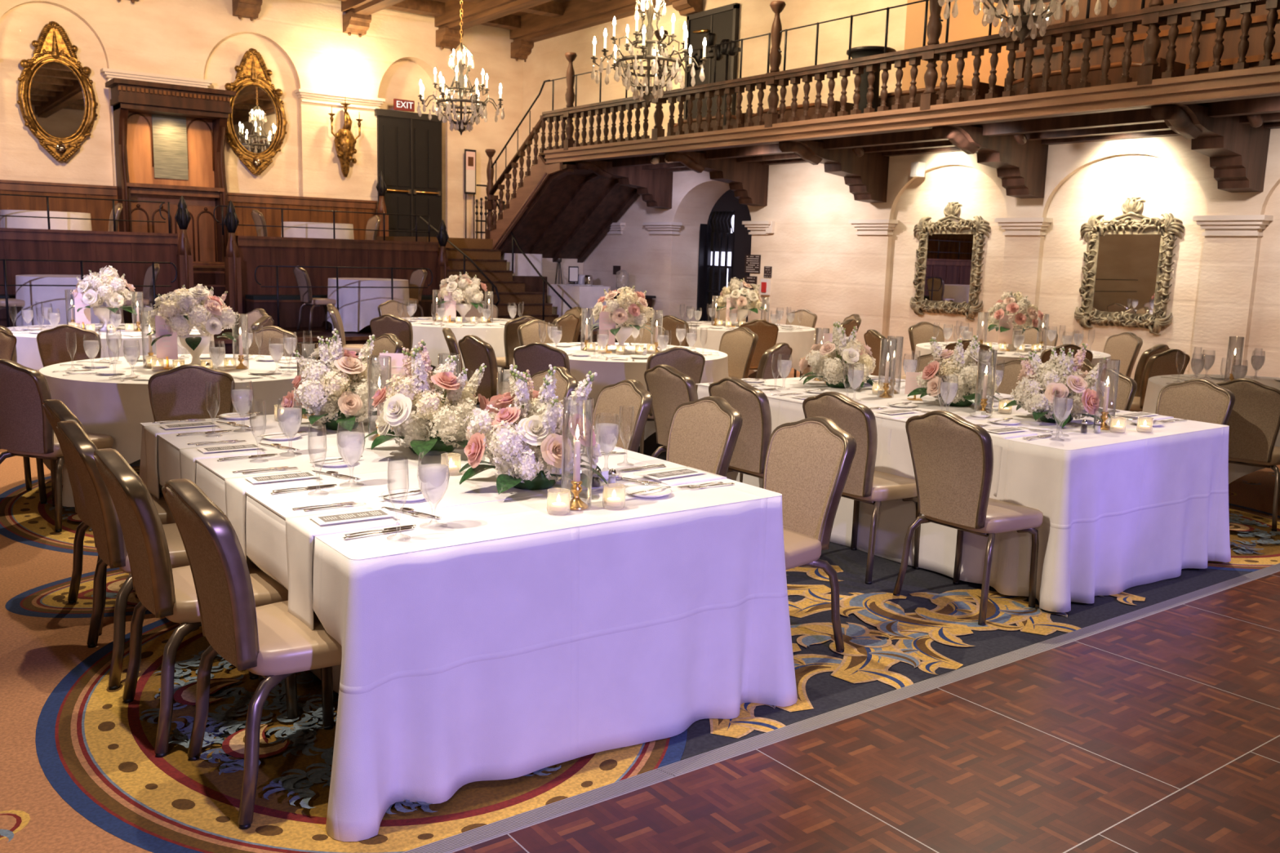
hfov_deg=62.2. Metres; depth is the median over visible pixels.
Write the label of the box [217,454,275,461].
knife
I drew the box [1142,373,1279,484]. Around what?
tablecloth
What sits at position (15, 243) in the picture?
panelling
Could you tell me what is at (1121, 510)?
banquet table
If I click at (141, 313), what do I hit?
chimney
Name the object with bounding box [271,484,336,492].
knife
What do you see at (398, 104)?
exit sign
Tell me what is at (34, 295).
round table
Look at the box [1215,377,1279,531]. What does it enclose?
banquet chair
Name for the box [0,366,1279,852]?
floor
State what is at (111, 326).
salt shaker
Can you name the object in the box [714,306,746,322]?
banquet chair
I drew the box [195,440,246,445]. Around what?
fork
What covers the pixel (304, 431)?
knife
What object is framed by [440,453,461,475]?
votive candle
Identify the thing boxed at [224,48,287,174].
gilt mirror
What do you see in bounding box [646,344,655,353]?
votive candle
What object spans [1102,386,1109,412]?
candle
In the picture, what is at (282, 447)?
fork
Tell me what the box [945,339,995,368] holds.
banquet chair
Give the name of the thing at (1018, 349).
votive candle
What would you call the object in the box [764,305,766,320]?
candlestick
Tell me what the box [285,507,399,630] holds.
napkin
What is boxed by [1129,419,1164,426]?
bread plate
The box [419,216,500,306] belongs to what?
stair handrail
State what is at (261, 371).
bread plate
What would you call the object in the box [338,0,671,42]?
ceiling
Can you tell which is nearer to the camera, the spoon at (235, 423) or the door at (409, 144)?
the spoon at (235, 423)
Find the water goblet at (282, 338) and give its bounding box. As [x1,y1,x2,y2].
[268,337,284,372]
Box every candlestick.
[70,299,75,325]
[133,302,143,331]
[144,325,154,366]
[235,328,248,368]
[299,362,314,418]
[370,377,382,440]
[433,297,440,321]
[486,300,492,323]
[566,424,588,510]
[581,320,590,351]
[651,320,660,352]
[711,302,718,325]
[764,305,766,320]
[813,341,822,381]
[878,353,892,398]
[887,351,898,394]
[979,322,983,343]
[979,366,989,413]
[1039,324,1044,351]
[1098,377,1111,430]
[1229,348,1235,380]
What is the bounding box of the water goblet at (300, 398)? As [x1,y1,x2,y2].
[276,398,302,454]
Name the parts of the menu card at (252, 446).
printed panel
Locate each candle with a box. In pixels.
[70,304,74,319]
[85,324,95,331]
[124,323,133,332]
[136,306,139,321]
[145,355,158,367]
[148,332,152,352]
[151,358,164,369]
[172,359,185,368]
[223,357,235,369]
[238,334,242,355]
[273,404,284,420]
[377,387,382,418]
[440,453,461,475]
[480,316,487,323]
[546,488,570,514]
[573,440,580,481]
[585,324,587,340]
[586,342,595,350]
[597,343,606,352]
[602,483,625,508]
[616,345,625,354]
[635,345,644,353]
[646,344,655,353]
[654,326,657,342]
[871,382,884,393]
[884,360,889,383]
[890,358,895,379]
[980,326,983,339]
[982,374,987,399]
[998,342,1006,351]
[998,399,1012,413]
[1016,344,1025,351]
[1031,344,1039,351]
[1035,342,1044,350]
[1040,328,1044,342]
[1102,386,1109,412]
[1109,417,1126,431]
[1136,416,1153,431]
[1231,355,1235,373]
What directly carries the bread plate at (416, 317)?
on the tablecloth at (433, 335)
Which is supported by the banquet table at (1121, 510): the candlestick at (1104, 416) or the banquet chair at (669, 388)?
the candlestick at (1104, 416)
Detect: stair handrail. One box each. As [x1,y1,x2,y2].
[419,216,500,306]
[496,200,572,321]
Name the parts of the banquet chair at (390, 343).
backrest, frame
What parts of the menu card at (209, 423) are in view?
printed panel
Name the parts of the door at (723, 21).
closer arm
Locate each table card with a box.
[74,292,91,328]
[155,315,177,369]
[379,352,409,429]
[444,292,456,322]
[598,311,615,353]
[725,297,737,327]
[822,333,839,382]
[904,372,923,400]
[997,315,1013,351]
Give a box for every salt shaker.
[109,325,114,333]
[607,468,617,487]
[642,346,646,355]
[1093,419,1101,432]
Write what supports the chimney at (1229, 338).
on the tablecloth at (1155, 384)
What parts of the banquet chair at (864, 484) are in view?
panel, frame, leg, seat frame, leg, seat, leg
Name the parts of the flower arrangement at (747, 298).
stock stem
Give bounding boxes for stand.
[464,149,475,238]
[555,257,562,284]
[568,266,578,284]
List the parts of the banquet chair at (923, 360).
backrest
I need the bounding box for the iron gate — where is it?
[475,184,505,238]
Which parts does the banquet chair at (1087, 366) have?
panel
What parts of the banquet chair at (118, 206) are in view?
backrest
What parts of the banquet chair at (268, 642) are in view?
panel, leg, frame, leg, seat, leg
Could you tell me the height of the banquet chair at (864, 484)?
0.940 m
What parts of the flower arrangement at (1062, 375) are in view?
stock stem, stock stem, stock stem, stock stem, stock stem, stock stem, stock stem, stock stem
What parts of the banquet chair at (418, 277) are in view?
seat, backrest, leg, frame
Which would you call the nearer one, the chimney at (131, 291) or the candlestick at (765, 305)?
the chimney at (131, 291)
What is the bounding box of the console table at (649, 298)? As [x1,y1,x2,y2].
[613,293,656,326]
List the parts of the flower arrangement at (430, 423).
stock stem, stock stem, stock stem, stock stem, stock stem, stock stem, stock stem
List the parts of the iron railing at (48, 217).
post, rail, rail, post, post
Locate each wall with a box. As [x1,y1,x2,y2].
[0,0,523,239]
[522,0,1279,379]
[901,0,1018,90]
[1013,0,1279,79]
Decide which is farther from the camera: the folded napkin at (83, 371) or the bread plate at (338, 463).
the folded napkin at (83, 371)
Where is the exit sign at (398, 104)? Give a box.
[393,98,414,111]
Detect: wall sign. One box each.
[613,265,620,275]
[744,254,760,273]
[744,275,757,290]
[763,266,772,277]
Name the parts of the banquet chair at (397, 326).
panel, frame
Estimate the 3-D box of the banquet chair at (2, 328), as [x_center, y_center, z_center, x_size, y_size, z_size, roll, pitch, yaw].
[-5.117,-0.406,8.584,0.519,0.940,0.575,3,9,9]
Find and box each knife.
[53,369,89,372]
[176,431,229,435]
[177,430,231,435]
[216,412,261,417]
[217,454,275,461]
[219,453,277,459]
[257,431,306,437]
[270,485,334,494]
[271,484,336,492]
[309,455,362,463]
[342,526,414,539]
[343,524,415,536]
[377,487,435,497]
[619,463,665,471]
[619,465,666,471]
[625,486,671,495]
[892,401,911,405]
[991,417,1013,422]
[1021,434,1050,438]
[1027,435,1051,439]
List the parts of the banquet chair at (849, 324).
frame, panel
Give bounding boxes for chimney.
[64,289,79,327]
[130,291,144,331]
[140,311,159,365]
[231,313,248,367]
[296,342,318,417]
[367,355,391,439]
[432,289,441,321]
[438,352,460,373]
[497,371,523,395]
[560,395,593,507]
[580,307,592,350]
[650,310,662,351]
[711,295,720,325]
[760,297,769,322]
[812,327,829,379]
[877,337,897,397]
[884,335,903,392]
[973,349,997,415]
[976,311,988,341]
[1035,313,1048,349]
[1093,358,1120,427]
[1223,336,1244,382]
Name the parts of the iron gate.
frame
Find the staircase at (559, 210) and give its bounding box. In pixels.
[484,79,639,262]
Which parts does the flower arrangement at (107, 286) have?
stock stem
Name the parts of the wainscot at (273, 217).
cap rail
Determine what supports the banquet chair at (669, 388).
on the floor
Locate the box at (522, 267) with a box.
[501,253,542,275]
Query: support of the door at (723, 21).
in the wall at (1222, 287)
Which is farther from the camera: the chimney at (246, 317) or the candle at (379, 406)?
the chimney at (246, 317)
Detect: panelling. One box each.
[0,227,177,294]
[235,235,439,319]
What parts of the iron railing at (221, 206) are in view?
post, post, rail, rail, post, post, post, post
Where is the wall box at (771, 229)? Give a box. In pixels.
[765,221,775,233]
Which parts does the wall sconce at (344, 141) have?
candle arm, candle arm, candle arm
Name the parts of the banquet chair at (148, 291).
seat, leg, leg, backrest, frame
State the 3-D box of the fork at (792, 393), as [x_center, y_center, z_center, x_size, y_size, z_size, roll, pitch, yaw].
[0.886,-0.200,6.507,0.198,0.005,0.024,-4,11,-33]
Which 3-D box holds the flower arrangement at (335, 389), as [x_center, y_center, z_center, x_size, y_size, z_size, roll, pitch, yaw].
[-1.377,-0.219,4.816,0.487,0.461,0.552,9,12,37]
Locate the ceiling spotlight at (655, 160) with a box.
[650,155,659,164]
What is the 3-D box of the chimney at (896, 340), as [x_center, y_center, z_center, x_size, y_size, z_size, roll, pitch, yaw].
[1.517,-0.358,6.502,0.100,0.361,0.100,-5,11,-36]
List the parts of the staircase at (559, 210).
newel post, iron post, iron post, handrail, iron handrail, iron post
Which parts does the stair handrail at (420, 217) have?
post, post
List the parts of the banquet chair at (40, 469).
leg, leg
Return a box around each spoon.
[226,422,250,427]
[270,443,299,450]
[325,471,360,479]
[400,507,440,519]
[615,477,650,484]
[1017,426,1052,432]
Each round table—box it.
[0,209,92,231]
[15,274,124,326]
[280,222,354,239]
[326,277,409,332]
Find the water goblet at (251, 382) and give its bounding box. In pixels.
[231,382,253,431]
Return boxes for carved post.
[174,195,194,326]
[223,200,242,326]
[375,170,388,236]
[435,219,450,294]
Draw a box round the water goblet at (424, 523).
[417,452,449,526]
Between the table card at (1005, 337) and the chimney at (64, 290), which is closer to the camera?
the chimney at (64, 290)
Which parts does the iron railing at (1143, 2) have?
post, post, post, post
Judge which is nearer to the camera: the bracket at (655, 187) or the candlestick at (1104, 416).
the candlestick at (1104, 416)
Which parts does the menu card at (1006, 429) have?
printed panel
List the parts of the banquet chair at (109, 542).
panel, frame, leg, leg, seat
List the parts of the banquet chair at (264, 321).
panel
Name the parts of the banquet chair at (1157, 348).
frame, panel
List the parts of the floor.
panel, edge trim, panel, edge trim, edge trim, panel, edge trim, panel, panel, panel, edge trim, panel, panel, edge trim, panel, panel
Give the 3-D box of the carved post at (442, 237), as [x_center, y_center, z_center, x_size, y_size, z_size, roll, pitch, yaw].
[-3.324,-2.613,17.868,0.227,1.728,0.244,-5,11,-36]
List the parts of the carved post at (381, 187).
post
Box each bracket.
[573,160,672,208]
[658,151,768,205]
[773,140,888,202]
[926,124,1048,198]
[1142,102,1270,192]
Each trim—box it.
[100,67,212,88]
[231,0,262,21]
[294,88,385,109]
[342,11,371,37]
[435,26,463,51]
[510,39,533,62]
[606,222,625,234]
[643,222,681,234]
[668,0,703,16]
[742,220,770,234]
[848,219,898,235]
[994,217,1053,235]
[1192,214,1273,235]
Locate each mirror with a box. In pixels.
[17,21,97,161]
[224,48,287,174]
[910,201,991,320]
[1074,196,1184,335]
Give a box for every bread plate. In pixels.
[22,327,42,330]
[29,330,42,333]
[82,364,111,368]
[96,370,125,375]
[108,323,124,325]
[127,356,149,360]
[191,355,215,359]
[218,412,256,419]
[248,369,275,374]
[255,357,279,361]
[260,431,301,440]
[277,364,298,368]
[312,456,358,466]
[381,488,432,502]
[416,317,431,319]
[418,322,434,324]
[461,324,476,325]
[554,343,573,346]
[570,352,591,356]
[625,484,671,497]
[629,355,648,359]
[645,344,663,347]
[689,321,702,324]
[710,326,723,328]
[740,377,765,382]
[779,324,793,327]
[779,327,793,328]
[804,388,831,393]
[864,381,884,385]
[887,401,916,408]
[987,417,1020,425]
[1013,343,1030,346]
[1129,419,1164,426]
[1182,377,1195,381]
[1208,375,1229,379]
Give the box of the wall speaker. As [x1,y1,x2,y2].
[910,161,925,177]
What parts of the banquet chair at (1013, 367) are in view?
frame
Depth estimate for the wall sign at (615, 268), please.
19.37 m
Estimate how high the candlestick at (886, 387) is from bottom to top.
0.276 m
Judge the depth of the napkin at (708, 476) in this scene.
3.96 m
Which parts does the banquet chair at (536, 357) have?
panel, frame, seat, leg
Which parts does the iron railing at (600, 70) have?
post, post, rail, post, post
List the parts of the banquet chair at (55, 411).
panel, frame, leg, leg, seat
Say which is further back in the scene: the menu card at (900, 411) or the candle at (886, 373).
the candle at (886, 373)
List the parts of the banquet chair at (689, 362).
leg, frame, panel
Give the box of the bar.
[547,284,610,326]
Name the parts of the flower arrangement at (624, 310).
stock stem, stock stem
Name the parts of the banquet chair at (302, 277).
panel, leg, frame, leg, seat, leg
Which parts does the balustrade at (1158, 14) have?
newel post, newel post, newel post, newel post, newel post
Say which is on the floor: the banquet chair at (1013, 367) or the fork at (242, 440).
the banquet chair at (1013, 367)
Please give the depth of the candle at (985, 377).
5.87 m
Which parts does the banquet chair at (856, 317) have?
backrest, frame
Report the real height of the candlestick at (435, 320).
0.276 m
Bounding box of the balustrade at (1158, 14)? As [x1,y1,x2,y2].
[542,0,1279,150]
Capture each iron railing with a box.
[0,193,170,233]
[0,258,177,327]
[213,204,430,241]
[254,265,432,327]
[549,59,656,110]
[662,32,770,90]
[777,0,928,70]
[938,0,1145,42]
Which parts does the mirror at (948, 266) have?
moulding, glass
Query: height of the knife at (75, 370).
0.005 m
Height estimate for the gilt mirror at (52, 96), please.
2.152 m
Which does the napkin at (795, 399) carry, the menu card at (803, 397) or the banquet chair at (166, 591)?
the menu card at (803, 397)
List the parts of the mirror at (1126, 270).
moulding, glass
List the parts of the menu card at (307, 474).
printed panel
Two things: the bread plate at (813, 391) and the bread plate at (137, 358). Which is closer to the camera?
the bread plate at (813, 391)
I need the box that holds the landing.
[376,235,583,302]
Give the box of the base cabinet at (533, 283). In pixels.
[512,275,546,302]
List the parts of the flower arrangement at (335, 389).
stock stem, stock stem, stock stem, stock stem, stock stem, stock stem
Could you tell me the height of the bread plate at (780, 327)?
0.015 m
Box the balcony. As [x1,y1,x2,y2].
[543,64,1279,172]
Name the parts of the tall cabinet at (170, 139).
panel, panel, seat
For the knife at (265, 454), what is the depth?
4.12 m
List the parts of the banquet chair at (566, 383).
backrest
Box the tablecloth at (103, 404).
[39,354,319,506]
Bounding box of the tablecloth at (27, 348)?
[6,323,215,371]
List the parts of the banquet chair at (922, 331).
backrest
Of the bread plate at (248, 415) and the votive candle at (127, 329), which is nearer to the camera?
the bread plate at (248, 415)
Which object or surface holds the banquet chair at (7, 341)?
on the floor
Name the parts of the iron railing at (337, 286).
post, post, rail, rail, post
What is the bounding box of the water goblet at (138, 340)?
[123,339,140,376]
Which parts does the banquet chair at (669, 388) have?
leg, panel, frame, leg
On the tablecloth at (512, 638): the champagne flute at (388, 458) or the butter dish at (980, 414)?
the champagne flute at (388, 458)
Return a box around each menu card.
[159,421,222,429]
[196,443,266,453]
[244,471,322,483]
[308,507,398,524]
[639,467,705,479]
[748,382,761,386]
[791,394,818,399]
[868,375,890,378]
[875,408,919,414]
[985,426,1029,433]
[1117,411,1158,417]
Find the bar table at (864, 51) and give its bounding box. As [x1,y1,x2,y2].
[846,45,896,113]
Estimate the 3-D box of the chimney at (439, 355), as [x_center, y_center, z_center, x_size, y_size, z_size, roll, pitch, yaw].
[-0.856,-0.146,4.763,0.100,0.361,0.100,-5,11,-36]
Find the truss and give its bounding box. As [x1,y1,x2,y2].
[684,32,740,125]
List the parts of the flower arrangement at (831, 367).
stock stem, stock stem, stock stem, stock stem, stock stem, stock stem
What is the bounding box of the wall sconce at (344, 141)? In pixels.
[328,97,363,177]
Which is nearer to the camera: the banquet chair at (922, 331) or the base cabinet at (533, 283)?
the banquet chair at (922, 331)
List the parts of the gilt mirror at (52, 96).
glass, glass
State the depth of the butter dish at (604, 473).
3.92 m
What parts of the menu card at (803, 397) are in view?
printed panel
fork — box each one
[62,373,97,375]
[152,418,198,422]
[160,419,205,423]
[186,440,238,444]
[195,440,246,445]
[215,421,244,426]
[232,466,288,472]
[242,466,297,474]
[258,443,292,449]
[291,501,355,510]
[302,502,366,511]
[311,470,351,479]
[381,506,431,517]
[580,451,617,456]
[582,452,626,457]
[617,476,660,484]
[677,481,723,488]
[687,483,733,488]
[771,392,796,395]
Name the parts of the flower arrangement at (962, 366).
stock stem, stock stem, stock stem, stock stem, stock stem, stock stem, stock stem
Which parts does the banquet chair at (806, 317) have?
backrest, frame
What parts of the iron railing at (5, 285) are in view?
post, post, rail, rail, post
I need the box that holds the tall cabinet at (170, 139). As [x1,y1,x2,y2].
[105,77,235,266]
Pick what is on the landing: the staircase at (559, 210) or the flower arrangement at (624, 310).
the staircase at (559, 210)
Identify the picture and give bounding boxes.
[466,151,475,169]
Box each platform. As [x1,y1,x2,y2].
[192,265,225,284]
[213,323,624,359]
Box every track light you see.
[852,146,864,156]
[1013,133,1026,145]
[1246,113,1263,127]
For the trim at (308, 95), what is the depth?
19.33 m
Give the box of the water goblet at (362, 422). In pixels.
[336,422,364,484]
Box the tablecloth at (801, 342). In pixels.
[686,320,814,377]
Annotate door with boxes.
[374,108,444,236]
[683,2,739,119]
[696,189,751,322]
[707,211,734,321]
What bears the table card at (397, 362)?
on the tablecloth at (512, 638)
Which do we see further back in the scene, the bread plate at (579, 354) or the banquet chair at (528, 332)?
the banquet chair at (528, 332)
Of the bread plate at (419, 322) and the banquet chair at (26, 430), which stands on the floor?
the banquet chair at (26, 430)
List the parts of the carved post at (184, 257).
post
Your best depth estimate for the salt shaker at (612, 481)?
3.78 m
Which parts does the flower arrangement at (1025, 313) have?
stock stem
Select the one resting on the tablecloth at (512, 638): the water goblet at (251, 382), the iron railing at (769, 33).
the water goblet at (251, 382)
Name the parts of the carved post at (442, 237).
post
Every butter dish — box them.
[587,468,620,479]
[968,410,992,417]
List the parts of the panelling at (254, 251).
cap rail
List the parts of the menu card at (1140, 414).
printed panel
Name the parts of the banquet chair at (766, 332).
frame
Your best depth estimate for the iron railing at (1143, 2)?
10.56 m
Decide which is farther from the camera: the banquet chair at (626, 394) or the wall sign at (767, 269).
the wall sign at (767, 269)
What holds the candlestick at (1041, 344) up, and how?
on the tablecloth at (922, 348)
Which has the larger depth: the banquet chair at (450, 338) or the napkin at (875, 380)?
the banquet chair at (450, 338)
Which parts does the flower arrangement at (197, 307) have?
stock stem, stock stem, stock stem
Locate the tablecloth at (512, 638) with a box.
[128,407,797,841]
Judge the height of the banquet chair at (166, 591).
0.940 m
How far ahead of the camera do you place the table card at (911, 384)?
6.43 m
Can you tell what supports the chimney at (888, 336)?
on the banquet table at (1121, 510)
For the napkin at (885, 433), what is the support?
on the banquet table at (1121, 510)
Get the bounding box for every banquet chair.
[0,297,25,309]
[0,325,17,362]
[0,329,17,360]
[0,359,113,532]
[22,456,46,503]
[36,324,101,367]
[42,399,175,635]
[56,420,189,690]
[93,448,298,757]
[108,203,122,231]
[122,263,159,324]
[147,364,235,421]
[161,478,342,830]
[240,308,268,337]
[242,325,297,357]
[248,315,274,331]
[251,209,267,236]
[293,266,336,332]
[326,303,364,355]
[364,215,381,239]
[369,314,431,364]
[369,333,404,408]
[377,300,411,317]
[408,269,427,316]
[408,346,420,358]
[441,328,510,389]
[457,334,511,407]
[464,301,498,318]
[496,315,536,381]
[513,342,590,421]
[517,319,559,346]
[530,366,577,404]
[551,313,579,342]
[564,306,584,342]
[593,379,653,452]
[624,320,666,344]
[640,346,705,453]
[644,364,742,482]
[653,315,689,346]
[666,395,742,476]
[708,377,771,488]
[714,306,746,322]
[719,327,758,378]
[738,319,778,369]
[755,342,792,379]
[763,416,856,653]
[786,309,817,377]
[799,319,858,376]
[802,391,921,584]
[817,314,861,355]
[863,329,906,379]
[893,410,1043,626]
[908,321,944,362]
[911,352,953,372]
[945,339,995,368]
[991,359,1027,394]
[1015,325,1057,346]
[1040,343,1093,363]
[1074,357,1095,372]
[1092,368,1137,411]
[1102,332,1142,377]
[1128,343,1170,411]
[1129,348,1190,412]
[1155,378,1235,425]
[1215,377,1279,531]
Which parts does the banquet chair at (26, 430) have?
leg, panel, frame, seat frame, leg, leg, seat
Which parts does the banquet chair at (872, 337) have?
panel, frame, seat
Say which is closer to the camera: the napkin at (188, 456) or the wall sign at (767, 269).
the napkin at (188, 456)
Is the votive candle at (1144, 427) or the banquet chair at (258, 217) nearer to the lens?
the votive candle at (1144, 427)
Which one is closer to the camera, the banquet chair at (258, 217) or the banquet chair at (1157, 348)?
the banquet chair at (1157, 348)
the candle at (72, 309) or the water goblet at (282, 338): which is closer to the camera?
the water goblet at (282, 338)
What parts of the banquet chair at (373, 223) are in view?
backrest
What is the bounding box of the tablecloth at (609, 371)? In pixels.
[511,342,728,445]
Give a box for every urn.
[577,274,585,284]
[583,275,592,284]
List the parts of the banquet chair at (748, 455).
panel, seat, seat frame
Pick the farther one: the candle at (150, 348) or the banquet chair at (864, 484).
the candle at (150, 348)
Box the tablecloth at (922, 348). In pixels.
[913,342,1111,368]
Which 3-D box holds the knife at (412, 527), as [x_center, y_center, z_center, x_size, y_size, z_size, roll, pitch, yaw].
[-0.755,0.308,3.078,0.220,0.005,0.020,-6,12,-38]
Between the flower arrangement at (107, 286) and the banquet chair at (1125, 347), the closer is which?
the flower arrangement at (107, 286)
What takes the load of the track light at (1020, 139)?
attached to the balcony
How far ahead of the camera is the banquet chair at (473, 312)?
13.66 m
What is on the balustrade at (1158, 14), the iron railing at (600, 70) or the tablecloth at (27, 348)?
the iron railing at (600, 70)
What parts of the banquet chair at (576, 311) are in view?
backrest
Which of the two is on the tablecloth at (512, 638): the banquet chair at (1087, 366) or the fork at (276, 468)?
the fork at (276, 468)
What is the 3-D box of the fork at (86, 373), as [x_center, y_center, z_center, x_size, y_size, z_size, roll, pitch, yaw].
[-3.432,-0.322,6.500,0.198,0.005,0.024,-7,12,-42]
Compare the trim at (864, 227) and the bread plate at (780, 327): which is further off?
the trim at (864, 227)
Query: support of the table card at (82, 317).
on the tablecloth at (27, 348)
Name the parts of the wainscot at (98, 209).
cap rail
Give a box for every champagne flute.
[204,382,222,435]
[249,400,268,461]
[307,424,328,493]
[386,457,410,538]
[617,406,634,465]
[1049,391,1067,439]
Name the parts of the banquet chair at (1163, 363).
seat, panel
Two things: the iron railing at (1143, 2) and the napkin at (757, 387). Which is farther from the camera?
the iron railing at (1143, 2)
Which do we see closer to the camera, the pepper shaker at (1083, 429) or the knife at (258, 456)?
the knife at (258, 456)
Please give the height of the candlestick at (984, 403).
0.276 m
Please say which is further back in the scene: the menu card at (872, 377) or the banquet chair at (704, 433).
the menu card at (872, 377)
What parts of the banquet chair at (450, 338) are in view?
panel, frame, seat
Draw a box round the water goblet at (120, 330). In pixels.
[106,329,122,362]
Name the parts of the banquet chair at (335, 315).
frame, backrest, seat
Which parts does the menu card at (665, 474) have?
printed panel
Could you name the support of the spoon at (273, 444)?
on the tablecloth at (512, 638)
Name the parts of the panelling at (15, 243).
cap rail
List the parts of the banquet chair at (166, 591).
panel, leg, frame, leg, seat, leg, leg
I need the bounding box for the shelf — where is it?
[126,182,224,198]
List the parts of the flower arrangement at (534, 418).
stock stem, stock stem, stock stem, stock stem, stock stem, stock stem, stock stem, stock stem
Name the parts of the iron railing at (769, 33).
post, post, rail, post, post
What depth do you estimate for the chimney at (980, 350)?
5.86 m
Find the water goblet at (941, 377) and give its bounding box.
[939,377,958,404]
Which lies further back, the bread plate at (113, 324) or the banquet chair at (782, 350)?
the bread plate at (113, 324)
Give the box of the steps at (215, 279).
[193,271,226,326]
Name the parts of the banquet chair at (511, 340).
leg, seat, panel, frame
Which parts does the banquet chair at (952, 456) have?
leg, panel, frame, leg, seat frame, seat, leg, leg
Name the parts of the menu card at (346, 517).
printed panel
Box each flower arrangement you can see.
[67,265,142,330]
[146,284,243,366]
[278,328,388,431]
[361,339,494,458]
[435,271,487,322]
[459,364,608,494]
[588,285,654,351]
[715,276,767,326]
[799,321,882,389]
[907,335,1004,406]
[986,291,1044,350]
[1003,342,1111,427]
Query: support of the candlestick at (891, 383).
on the banquet table at (1121, 510)
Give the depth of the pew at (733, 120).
15.92 m
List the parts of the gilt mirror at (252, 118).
glass, glass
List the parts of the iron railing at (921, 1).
post, post, post, rail, post, post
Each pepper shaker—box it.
[591,468,600,487]
[1080,419,1087,432]
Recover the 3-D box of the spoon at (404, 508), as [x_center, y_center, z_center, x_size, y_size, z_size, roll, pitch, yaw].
[-0.689,0.271,3.320,0.176,0.006,0.035,8,11,36]
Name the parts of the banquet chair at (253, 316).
frame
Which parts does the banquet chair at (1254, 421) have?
frame, seat frame, panel, seat, leg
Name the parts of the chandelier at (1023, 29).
frame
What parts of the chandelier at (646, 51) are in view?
bulb, arm, bulb, arm, arm, arm, arm, bulb, arm, arm, arm, bulb, frame, arm, arm, bulb, arm, bulb, arm, arm, arm, bulb, bulb, bulb, arm, bulb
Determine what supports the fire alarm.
attached to the wall at (1222, 287)
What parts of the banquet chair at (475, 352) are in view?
panel, frame, seat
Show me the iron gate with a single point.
(484, 185)
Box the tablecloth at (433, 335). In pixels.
[400,316,512,381]
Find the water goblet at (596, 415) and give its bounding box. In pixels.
[594,414,619,471]
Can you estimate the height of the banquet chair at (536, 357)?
0.940 m
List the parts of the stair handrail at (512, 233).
post, post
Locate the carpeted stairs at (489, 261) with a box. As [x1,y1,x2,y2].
[437,247,559,324]
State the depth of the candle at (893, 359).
6.71 m
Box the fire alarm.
[760,278,770,294]
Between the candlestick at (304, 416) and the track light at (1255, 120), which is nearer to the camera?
the candlestick at (304, 416)
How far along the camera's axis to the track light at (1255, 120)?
9.67 m
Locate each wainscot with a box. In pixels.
[0,179,119,231]
[227,192,377,239]
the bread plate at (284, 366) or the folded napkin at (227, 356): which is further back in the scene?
the folded napkin at (227, 356)
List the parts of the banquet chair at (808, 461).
seat, backrest, frame, leg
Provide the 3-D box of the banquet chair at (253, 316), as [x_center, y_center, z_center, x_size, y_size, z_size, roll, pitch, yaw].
[-4.043,-0.709,10.649,0.519,0.940,0.575,11,13,44]
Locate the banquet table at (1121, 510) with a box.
[695,374,1231,613]
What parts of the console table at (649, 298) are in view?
leg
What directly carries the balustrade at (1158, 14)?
on the balcony
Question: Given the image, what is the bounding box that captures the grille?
[911,163,917,174]
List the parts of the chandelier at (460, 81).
arm, arm, arm, arm, arm, frame, chain, arm, arm, arm, arm, arm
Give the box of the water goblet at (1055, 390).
[1051,390,1073,435]
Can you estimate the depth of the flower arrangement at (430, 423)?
4.19 m
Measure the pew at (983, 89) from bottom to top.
0.460 m
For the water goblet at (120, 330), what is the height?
0.222 m
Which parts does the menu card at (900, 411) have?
printed panel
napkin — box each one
[11,331,29,333]
[65,370,100,373]
[73,362,110,364]
[125,333,148,336]
[131,375,151,380]
[144,424,221,499]
[179,443,265,483]
[217,355,239,358]
[224,471,323,560]
[231,374,263,378]
[278,360,306,363]
[279,368,301,371]
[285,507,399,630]
[580,440,622,453]
[611,356,627,359]
[633,466,726,485]
[752,386,766,389]
[776,395,804,402]
[871,377,905,382]
[872,409,923,454]
[984,426,1037,497]
[1109,411,1173,420]
[1172,376,1194,378]
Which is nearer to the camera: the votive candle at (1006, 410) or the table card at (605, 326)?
the votive candle at (1006, 410)
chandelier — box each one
[417,0,504,134]
[591,0,707,104]
[937,0,1116,44]

